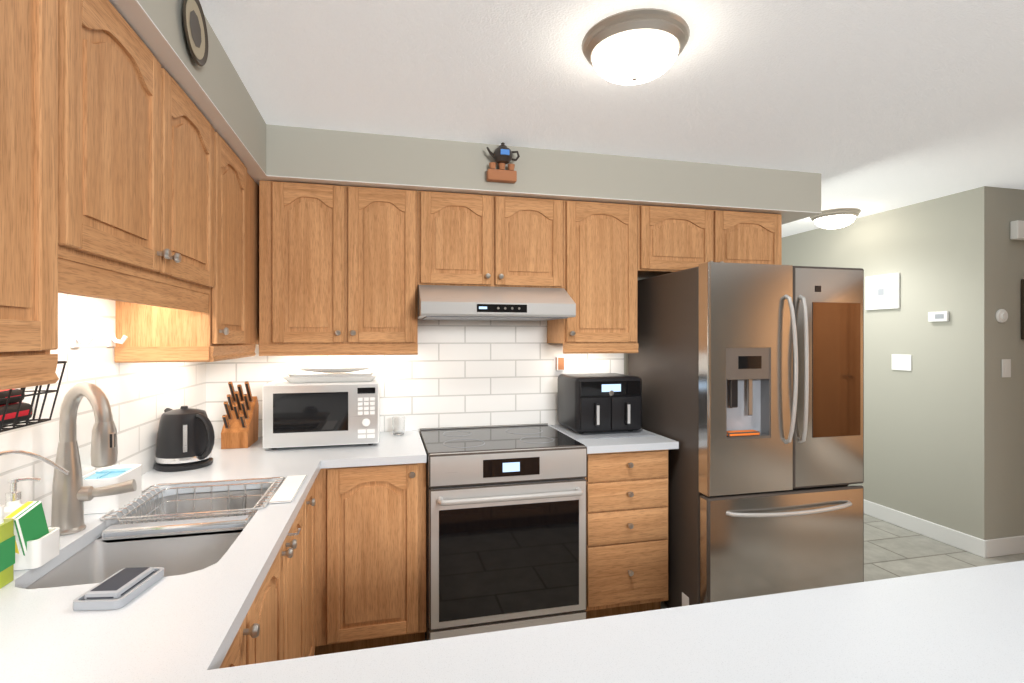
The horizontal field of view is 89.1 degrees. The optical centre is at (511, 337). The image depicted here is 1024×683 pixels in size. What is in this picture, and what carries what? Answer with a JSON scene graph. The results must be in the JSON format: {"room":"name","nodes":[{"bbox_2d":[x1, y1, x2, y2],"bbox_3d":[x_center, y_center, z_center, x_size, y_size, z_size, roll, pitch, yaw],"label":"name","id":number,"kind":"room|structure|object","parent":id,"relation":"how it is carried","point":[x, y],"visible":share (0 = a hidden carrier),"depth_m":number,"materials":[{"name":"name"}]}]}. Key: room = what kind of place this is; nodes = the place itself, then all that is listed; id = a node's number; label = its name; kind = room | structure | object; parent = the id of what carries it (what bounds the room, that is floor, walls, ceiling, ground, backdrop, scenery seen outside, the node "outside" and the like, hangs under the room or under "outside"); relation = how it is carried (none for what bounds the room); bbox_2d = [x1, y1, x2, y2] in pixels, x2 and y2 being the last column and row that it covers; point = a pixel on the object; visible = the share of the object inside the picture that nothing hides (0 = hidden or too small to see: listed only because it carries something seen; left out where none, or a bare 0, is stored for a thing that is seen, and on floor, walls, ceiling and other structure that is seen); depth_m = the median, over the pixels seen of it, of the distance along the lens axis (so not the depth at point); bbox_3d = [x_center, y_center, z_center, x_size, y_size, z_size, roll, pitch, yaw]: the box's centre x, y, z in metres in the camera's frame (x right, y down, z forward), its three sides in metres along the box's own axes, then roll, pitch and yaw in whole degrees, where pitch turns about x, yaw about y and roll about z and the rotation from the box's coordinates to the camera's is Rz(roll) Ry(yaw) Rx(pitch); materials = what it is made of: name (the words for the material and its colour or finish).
{"room":"kitchen","nodes":[
{"label":"kitchen","id":0,"kind":"room"},
{"bbox_2d":[109,0,820,224],"bbox_3d":[0.481,-0.870,1.481,3.457,0.240,3.300,0,0,-14],"label":"soffit","id":1,"kind":"structure","parent":0,"point":[213,88],"depth_m":2.58,"materials":[{"name":"grey paint"}]},
{"bbox_2d":[183,0,207,66],"bbox_3d":[-0.900,-0.875,1.474,0.018,0.188,0.188,0,0,-14],"label":"decorative plate","id":2,"kind":"object","parent":1,"relation":"attached to","point":[195,28],"visible":1,"depth_m":1.48,"materials":[{"name":"brown"}]},
{"bbox_2d":[486,142,519,182],"bbox_3d":[-0.044,-0.889,2.613,0.172,0.189,0.105,0,0,-14],"label":"decor","id":3,"kind":"object","parent":1,"relation":"attached to","point":[502,155],"visible":1,"depth_m":2.61,"materials":[{"name":"brown ceramic"}]},
{"bbox_2d":[199,0,1023,236],"bbox_3d":[1.963,-1.040,0.757,6.240,0.100,10.840,0,0,-14],"label":"ceiling","id":4,"kind":"structure","parent":0,"point":[868,107],"depth_m":2.02,"materials":[{"name":"white paint"}]},
{"bbox_2d":[582,8,689,84],"bbox_3d":[0.408,-0.924,1.731,0.350,0.130,0.350,0,0,-14],"label":"ceiling light","id":5,"kind":"object","parent":4,"relation":"attached to","point":[636,46],"visible":1,"depth_m":1.64,"materials":[{"name":"beige glass"}]},
{"bbox_2d":[810,208,860,229],"bbox_3d":[2.555,-0.924,4.118,0.350,0.130,0.350,0,0,-14],"label":"light","id":6,"kind":"object","parent":4,"relation":"attached to","point":[835,218],"visible":0.98,"depth_m":4.02,"materials":[{"name":"beige glass"}]},
{"bbox_2d":[624,277,647,374],"bbox_3d":[0.055,0.220,3.137,3.400,2.420,0.120,0,0,-14],"label":"wall","id":7,"kind":"structure","parent":0,"point":[626,356],"depth_m":3.23,"materials":[{"name":"grey paint"}]},
{"bbox_2d":[259,180,434,347],"bbox_3d":[-0.839,-0.360,2.696,0.806,0.778,0.318,0,0,-14],"label":"upper cabinet","id":8,"kind":"object","parent":7,"relation":"attached to","point":[345,270],"depth_m":2.54,"materials":[{"name":"brown wood"}]},
{"bbox_2d":[435,192,578,347],"bbox_3d":[-0.133,-0.360,2.865,0.908,0.778,0.318,0,0,-14],"label":"upper cabinet","id":9,"kind":"object","parent":7,"relation":"attached to","point":[481,240],"depth_m":2.74,"materials":[{"name":"brown wood"}]},
{"bbox_2d":[418,285,575,320],"bbox_3d":[-0.109,-0.184,2.771,0.772,0.167,0.492,0,0,-14],"label":"range hood","id":10,"kind":"object","parent":9,"relation":"attached to","point":[440,302],"visible":1,"depth_m":2.58,"materials":[{"name":"silver metal"}]},
{"bbox_2d":[579,201,642,347],"bbox_3d":[0.428,-0.360,3.000,0.505,0.778,0.318,0,0,-14],"label":"upper cabinet","id":11,"kind":"object","parent":7,"relation":"attached to","point":[610,234],"depth_m":2.87,"materials":[{"name":"brown wood"}]},
{"bbox_2d":[643,205,781,277],"bbox_3d":[1.103,-0.360,3.162,1.014,0.778,0.318,0,0,-14],"label":"upper cabinet","id":12,"kind":"object","parent":7,"relation":"attached to","point":[675,239],"depth_m":3.01,"materials":[{"name":"brown wood"}]},
{"bbox_2d":[314,514,1023,655],"bbox_3d":[1.963,1.480,0.757,6.240,0.100,10.840,0,0,-14],"label":"floor","id":13,"kind":"structure","parent":0,"point":[892,550],"depth_m":3.42,"materials":[{"name":"tile"}]},
{"bbox_2d":[98,483,313,662],"bbox_3d":[-0.969,0.994,1.454,0.617,0.872,0.938,0,0,-14],"label":"base cabinet","id":14,"kind":"object","parent":13,"relation":"on","point":[278,623],"depth_m":1.68,"materials":[{"name":"brown wood"}]},
{"bbox_2d":[220,585,261,667],"bbox_3d":[-0.844,0.994,0.930,0.617,0.872,0.386,0,0,-14],"label":"base cabinet","id":15,"kind":"object","parent":13,"relation":"on","point":[246,647],"depth_m":1.14,"materials":[{"name":"brown wood"}]},
{"bbox_2d":[314,481,314,652],"bbox_3d":[-1.088,0.994,1.949,0.617,0.872,0.327,0,0,-14],"label":"base cabinet","id":16,"kind":"object","parent":13,"relation":"on","point":[314,481],"depth_m":2.17,"materials":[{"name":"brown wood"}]},
{"bbox_2d":[315,463,425,655],"bbox_3d":[-0.687,0.994,2.561,0.484,0.873,0.648,0,0,-14],"label":"base cabinet","id":17,"kind":"object","parent":13,"relation":"on","point":[370,556],"visible":0.98,"depth_m":2.28,"materials":[{"name":"brown wood"}]},
{"bbox_2d":[420,423,586,640],"bbox_3d":[-0.071,0.967,2.652,0.746,0.926,0.705,0,0,-14],"label":"range","id":18,"kind":"object","parent":13,"relation":"on","point":[506,527],"visible":0.96,"depth_m":2.38,"materials":[{"name":"grey metal"}]},
{"bbox_2d":[585,449,667,618],"bbox_3d":[0.508,0.994,2.848,0.454,0.873,0.648,0,0,-14],"label":"base cabinet","id":19,"kind":"object","parent":13,"relation":"on","point":[627,532],"visible":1,"depth_m":2.56,"materials":[{"name":"brown wood"}]},
{"bbox_2d":[628,262,863,607],"bbox_3d":[1.244,0.540,2.872,0.890,1.780,0.892,0,0,-14],"label":"refrigerator","id":20,"kind":"object","parent":13,"relation":"on","point":[751,376],"visible":0.96,"depth_m":2.51,"materials":[{"name":"grey metal"}]},
{"bbox_3d":[0.429,0.994,0.729,2.997,0.873,0.652,0,0,-13],"label":"base cabinet","id":21,"kind":"object","parent":13,"relation":"on","visible":0},
{"bbox_2d":[0,439,323,676],"bbox_3d":[-1.029,0.537,1.759,0.630,0.035,2.035,0,0,-13],"label":"countertop","id":22,"kind":"structure","parent":21,"relation":"on","point":[40,628],"depth_m":1.03,"materials":[{"name":"white stone"}]},
{"bbox_2d":[0,505,14,588],"bbox_3d":[-1.080,0.436,1.091,0.037,0.165,0.060,0,0,-14],"label":"dish soap bottle","id":23,"kind":"object","parent":22,"relation":"on","point":[7,549],"visible":0.94,"depth_m":1.09,"materials":[{"name":"yellow"}]},
{"bbox_2d":[3,477,40,518],"bbox_3d":[-1.186,0.428,1.246,0.080,0.182,0.066,0,0,-14],"label":"soap dispenser","id":24,"kind":"object","parent":22,"relation":"on","point":[13,499],"visible":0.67,"depth_m":1.24,"materials":[{"name":"white ceramic"}]},
{"bbox_2d":[4,501,59,569],"bbox_3d":[-1.106,0.448,1.195,0.064,0.141,0.115,0,0,-14],"label":"sponge holder","id":25,"kind":"object","parent":22,"relation":"on","point":[37,542],"visible":0.81,"depth_m":1.18,"materials":[{"name":"white ceramic"}]},
{"bbox_2d":[0,450,68,474],"bbox_3d":[-1.137,0.386,1.168,0.105,0.267,0.279,0,0,-14],"label":"tap","id":26,"kind":"object","parent":22,"relation":"on","point":[51,463],"visible":1,"depth_m":1.23,"materials":[{"name":"silver metal"}]},
{"bbox_2d":[51,382,136,535],"bbox_3d":[-1.122,0.318,1.365,0.204,0.403,0.181,0,0,-14],"label":"faucet","id":27,"kind":"object","parent":22,"relation":"on","point":[71,493],"visible":0.94,"depth_m":1.38,"materials":[{"name":"silver metal"}]},
{"bbox_2d":[82,464,141,513],"bbox_3d":[-1.258,0.468,1.629,0.110,0.102,0.190,0,0,-14],"label":"tissue box","id":28,"kind":"object","parent":22,"relation":"on","point":[107,476],"visible":0.69,"depth_m":1.58,"materials":[{"name":"white cardboard"}]},
{"bbox_2d":[73,567,163,610],"bbox_3d":[-0.800,0.506,1.066,0.092,0.026,0.148,0,0,-3],"label":"tray","id":29,"kind":"object","parent":22,"relation":"on","point":[121,588],"visible":1,"depth_m":1.03,"materials":[{"name":"grey plastic"}]},
{"bbox_2d":[26,489,272,588],"bbox_3d":[-0.955,0.656,1.496,0.468,0.200,0.868,0,0,-14],"label":"sink basin","id":30,"kind":"object","parent":22,"relation":"in","point":[100,559],"visible":0.35,"depth_m":1.48,"materials":[{"name":"silver metal"}]},
{"bbox_2d":[100,475,306,538],"bbox_3d":[-0.966,0.570,1.684,0.507,0.115,0.430,0,0,-14],"label":"dish rack","id":31,"kind":"object","parent":30,"relation":"in","point":[285,491],"visible":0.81,"depth_m":1.55,"materials":[{"name":"silver metal"}]},
{"bbox_2d":[154,406,214,471],"bbox_3d":[-1.314,0.398,2.117,0.241,0.243,0.210,0,0,-14],"label":"kettle","id":32,"kind":"object","parent":22,"relation":"on","point":[185,438],"visible":1,"depth_m":2.04,"materials":[{"name":"black plastic"}]},
{"bbox_2d":[221,381,258,448],"bbox_3d":[-1.324,0.364,2.529,0.115,0.309,0.250,0,0,-14],"label":"knife block","id":33,"kind":"object","parent":22,"relation":"on","point":[240,425],"visible":1,"depth_m":2.48,"materials":[{"name":"brown wood"}]},
{"bbox_2d":[263,377,379,448],"bbox_3d":[-0.932,0.367,2.611,0.515,0.304,0.382,0,0,-14],"label":"microwave oven","id":34,"kind":"object","parent":22,"relation":"on","point":[318,414],"visible":1,"depth_m":2.44,"materials":[{"name":"white plastic"}]},
{"bbox_2d":[283,366,378,382],"bbox_3d":[-0.904,0.180,2.632,0.440,0.067,0.315,0,0,-14],"label":"platters","id":35,"kind":"object","parent":34,"relation":"on","point":[317,374],"visible":1,"depth_m":2.53,"materials":[{"name":"white ceramic"}]},
{"bbox_2d":[211,437,303,460],"bbox_3d":[-1.178,0.537,2.445,0.360,0.035,0.630,0,0,-13],"label":"countertop","id":36,"kind":"structure","parent":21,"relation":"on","point":[256,452],"depth_m":2.34,"materials":[{"name":"white stone"}]},
{"bbox_2d":[316,430,426,467],"bbox_3d":[-0.669,0.537,2.567,0.445,0.035,0.630,0,0,-13],"label":"countertop","id":37,"kind":"structure","parent":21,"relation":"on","point":[408,448],"depth_m":2.36,"materials":[{"name":"white stone"}]},
{"bbox_2d":[392,416,404,435],"bbox_3d":[-0.608,0.471,2.793,0.068,0.095,0.068,0,0,-14],"label":"glass tumbler","id":38,"kind":"object","parent":37,"relation":"on","point":[398,422],"visible":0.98,"depth_m":2.77,"materials":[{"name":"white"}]},
{"bbox_2d":[0,560,1023,682],"bbox_3d":[0.468,0.537,0.579,2.990,0.035,0.900,0,0,-13],"label":"countertop","id":39,"kind":"structure","parent":21,"relation":"on","point":[960,625],"depth_m":0.87,"materials":[{"name":"white stone"}]},
{"bbox_2d":[549,425,678,453],"bbox_3d":[0.524,0.537,2.854,0.490,0.035,0.630,0,0,-13],"label":"countertop","id":40,"kind":"structure","parent":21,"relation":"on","point":[657,442],"depth_m":2.59,"materials":[{"name":"white stone"}]},
{"bbox_2d":[552,425,654,438],"bbox_3d":[0.497,0.518,2.925,0.438,0.003,0.440,0,0,-14],"label":"tray","id":41,"kind":"object","parent":40,"relation":"on","point":[611,434],"visible":0.65,"depth_m":2.78,"materials":[{"name":"grey plastic"}]},
{"bbox_2d":[558,373,641,433],"bbox_3d":[0.494,0.363,2.933,0.390,0.305,0.374,0,0,-14],"label":"air fryer","id":42,"kind":"object","parent":41,"relation":"on","point":[598,402],"visible":1,"depth_m":2.79,"materials":[{"name":"black plastic"}]},
{"bbox_2d":[782,186,997,539],"bbox_3d":[2.787,0.220,4.863,0.120,2.420,3.000,0,0,-14],"label":"wall","id":43,"kind":"structure","parent":0,"point":[931,436],"depth_m":3.71,"materials":[{"name":"grey paint"}]},
{"bbox_2d":[866,273,899,309],"bbox_3d":[2.901,-0.360,4.078,0.021,0.270,0.280,0,0,-14],"label":"picture frame","id":44,"kind":"object","parent":43,"relation":"attached to","point":[882,291],"visible":0.96,"depth_m":4.05,"materials":[{"name":"white"}]},
{"bbox_2d":[892,354,911,370],"bbox_3d":[2.942,0.185,3.932,0.009,0.120,0.155,0,0,-13],"label":"switch plate","id":45,"kind":"object","parent":43,"relation":"attached to","point":[902,362],"depth_m":3.92,"materials":[{"name":"white plastic"}]},
{"bbox_2d":[864,499,989,557],"bbox_3d":[2.726,1.373,4.841,0.018,0.115,3.014,0,0,-13],"label":"baseboard","id":46,"kind":"structure","parent":43,"relation":"attached to","point":[988,548],"depth_m":3.71,"materials":[{"name":"white"}]},
{"bbox_2d":[928,311,948,321],"bbox_3d":[3.001,-0.150,3.660,0.023,0.070,0.130,0,0,-14],"label":"thermostat","id":47,"kind":"object","parent":43,"relation":"attached to","point":[942,316],"visible":1,"depth_m":3.65,"materials":[{"name":"white plastic"}]},
{"bbox_2d":[998,187,1023,537],"bbox_3d":[3.814,0.220,3.629,1.300,2.420,0.120,0,0,-14],"label":"wall","id":48,"kind":"structure","parent":0,"point":[1010,412],"depth_m":3.44,"materials":[{"name":"grey paint"}]},
{"bbox_2d":[996,309,1007,322],"bbox_3d":[3.219,-0.145,3.409,0.090,0.090,0.026,0,0,-13],"label":"switch plate","id":49,"kind":"object","parent":48,"relation":"attached to","point":[1001,315],"depth_m":3.40,"materials":[{"name":"white plastic"}]},
{"bbox_2d":[1002,359,1010,377],"bbox_3d":[3.258,0.200,3.426,0.075,0.120,0.010,0,0,-13],"label":"switch plate","id":50,"kind":"object","parent":48,"relation":"attached to","point":[1006,363],"depth_m":3.42,"materials":[{"name":"white plastic"}]},
{"bbox_2d":[990,535,1023,556],"bbox_3d":[3.721,1.373,3.537,1.284,0.115,0.014,0,0,-13],"label":"baseboard","id":51,"kind":"structure","parent":48,"relation":"attached to","point":[1007,545],"depth_m":3.42,"materials":[{"name":"white wood"}]},
{"bbox_2d":[1010,220,1023,239],"bbox_3d":[3.377,-0.710,3.436,0.160,0.120,0.045,0,0,-13],"label":"door chime","id":52,"kind":"object","parent":48,"relation":"attached to","point":[1016,227],"depth_m":3.41,"materials":[{"name":"white plastic"}]},
{"bbox_2d":[1021,279,1023,339],"bbox_3d":[3.575,-0.190,3.497,0.385,0.400,0.022,0,0,-14],"label":"picture frame","id":53,"kind":"object","parent":48,"relation":"attached to","point":[1022,309],"visible":0.94,"depth_m":3.45,"materials":[{"name":"brown"}]},
{"bbox_3d":[-0.709,0.220,-1.221,0.120,2.420,8.240,0,0,-13],"label":"wall","id":54,"kind":"structure","parent":0,"visible":0},
{"bbox_2d":[0,0,95,367],"bbox_3d":[-0.902,-0.360,0.527,0.318,0.778,0.990,0,0,-14],"label":"upper cabinet","id":55,"kind":"object","parent":54,"relation":"attached to","point":[48,47],"depth_m":0.93,"materials":[{"name":"brown wood"}]},
{"bbox_2d":[0,361,66,432],"bbox_3d":[-1.065,0.120,0.974,0.193,0.135,0.399,0,0,-14],"label":"hanging basket","id":56,"kind":"object","parent":55,"relation":"hanging from","point":[13,413],"visible":0.73,"depth_m":1.10,"materials":[{"name":"black metal"}]},
{"bbox_2d":[0,293,207,526],"bbox_3d":[-1.236,0.186,1.249,0.008,0.708,2.950,0,0,-13],"label":"tile backsplash","id":57,"kind":"structure","parent":54,"relation":"attached to","point":[137,394],"depth_m":1.66,"materials":[{"name":"white tile"}]},
{"bbox_2d":[71,318,94,347],"bbox_3d":[-1.285,-0.015,1.562,0.056,0.090,0.042,0,0,-31],"label":"hook","id":58,"kind":"object","parent":57,"relation":"attached to","point":[77,340],"depth_m":1.55,"materials":[{"name":"white plastic"}]},
{"bbox_2d":[107,320,127,346],"bbox_3d":[-1.333,-0.015,1.759,0.056,0.090,0.042,0,0,-31],"label":"hook","id":59,"kind":"object","parent":57,"relation":"attached to","point":[111,339],"depth_m":1.75,"materials":[{"name":"white plastic"}]},
{"bbox_2d":[96,0,227,359],"bbox_3d":[-1.107,-0.360,1.382,0.318,0.778,1.030,0,0,-14],"label":"upper cabinet","id":60,"kind":"object","parent":54,"relation":"attached to","point":[129,185],"depth_m":1.43,"materials":[{"name":"brown wood"}]},
{"bbox_2d":[228,146,258,347],"bbox_3d":[-1.312,-0.360,2.237,0.318,0.778,0.988,0,0,-14],"label":"upper cabinet","id":61,"kind":"object","parent":54,"relation":"attached to","point":[243,192],"depth_m":2.22,"materials":[{"name":"brown wood"}]},
{"bbox_2d":[208,319,623,438],"bbox_3d":[-0.431,0.135,2.955,2.310,0.810,0.008,0,0,-13],"label":"tile backsplash","id":62,"kind":"structure","parent":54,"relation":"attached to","point":[456,373],"depth_m":2.98,"materials":[{"name":"white tile"}]},
{"bbox_2d":[554,354,564,373],"bbox_3d":[0.288,0.155,3.107,0.070,0.120,0.032,0,0,-14],"label":"outlet","id":63,"kind":"object","parent":62,"relation":"attached to","point":[559,363],"visible":1,"depth_m":3.10,"materials":[{"name":"white plastic"}]}
]}

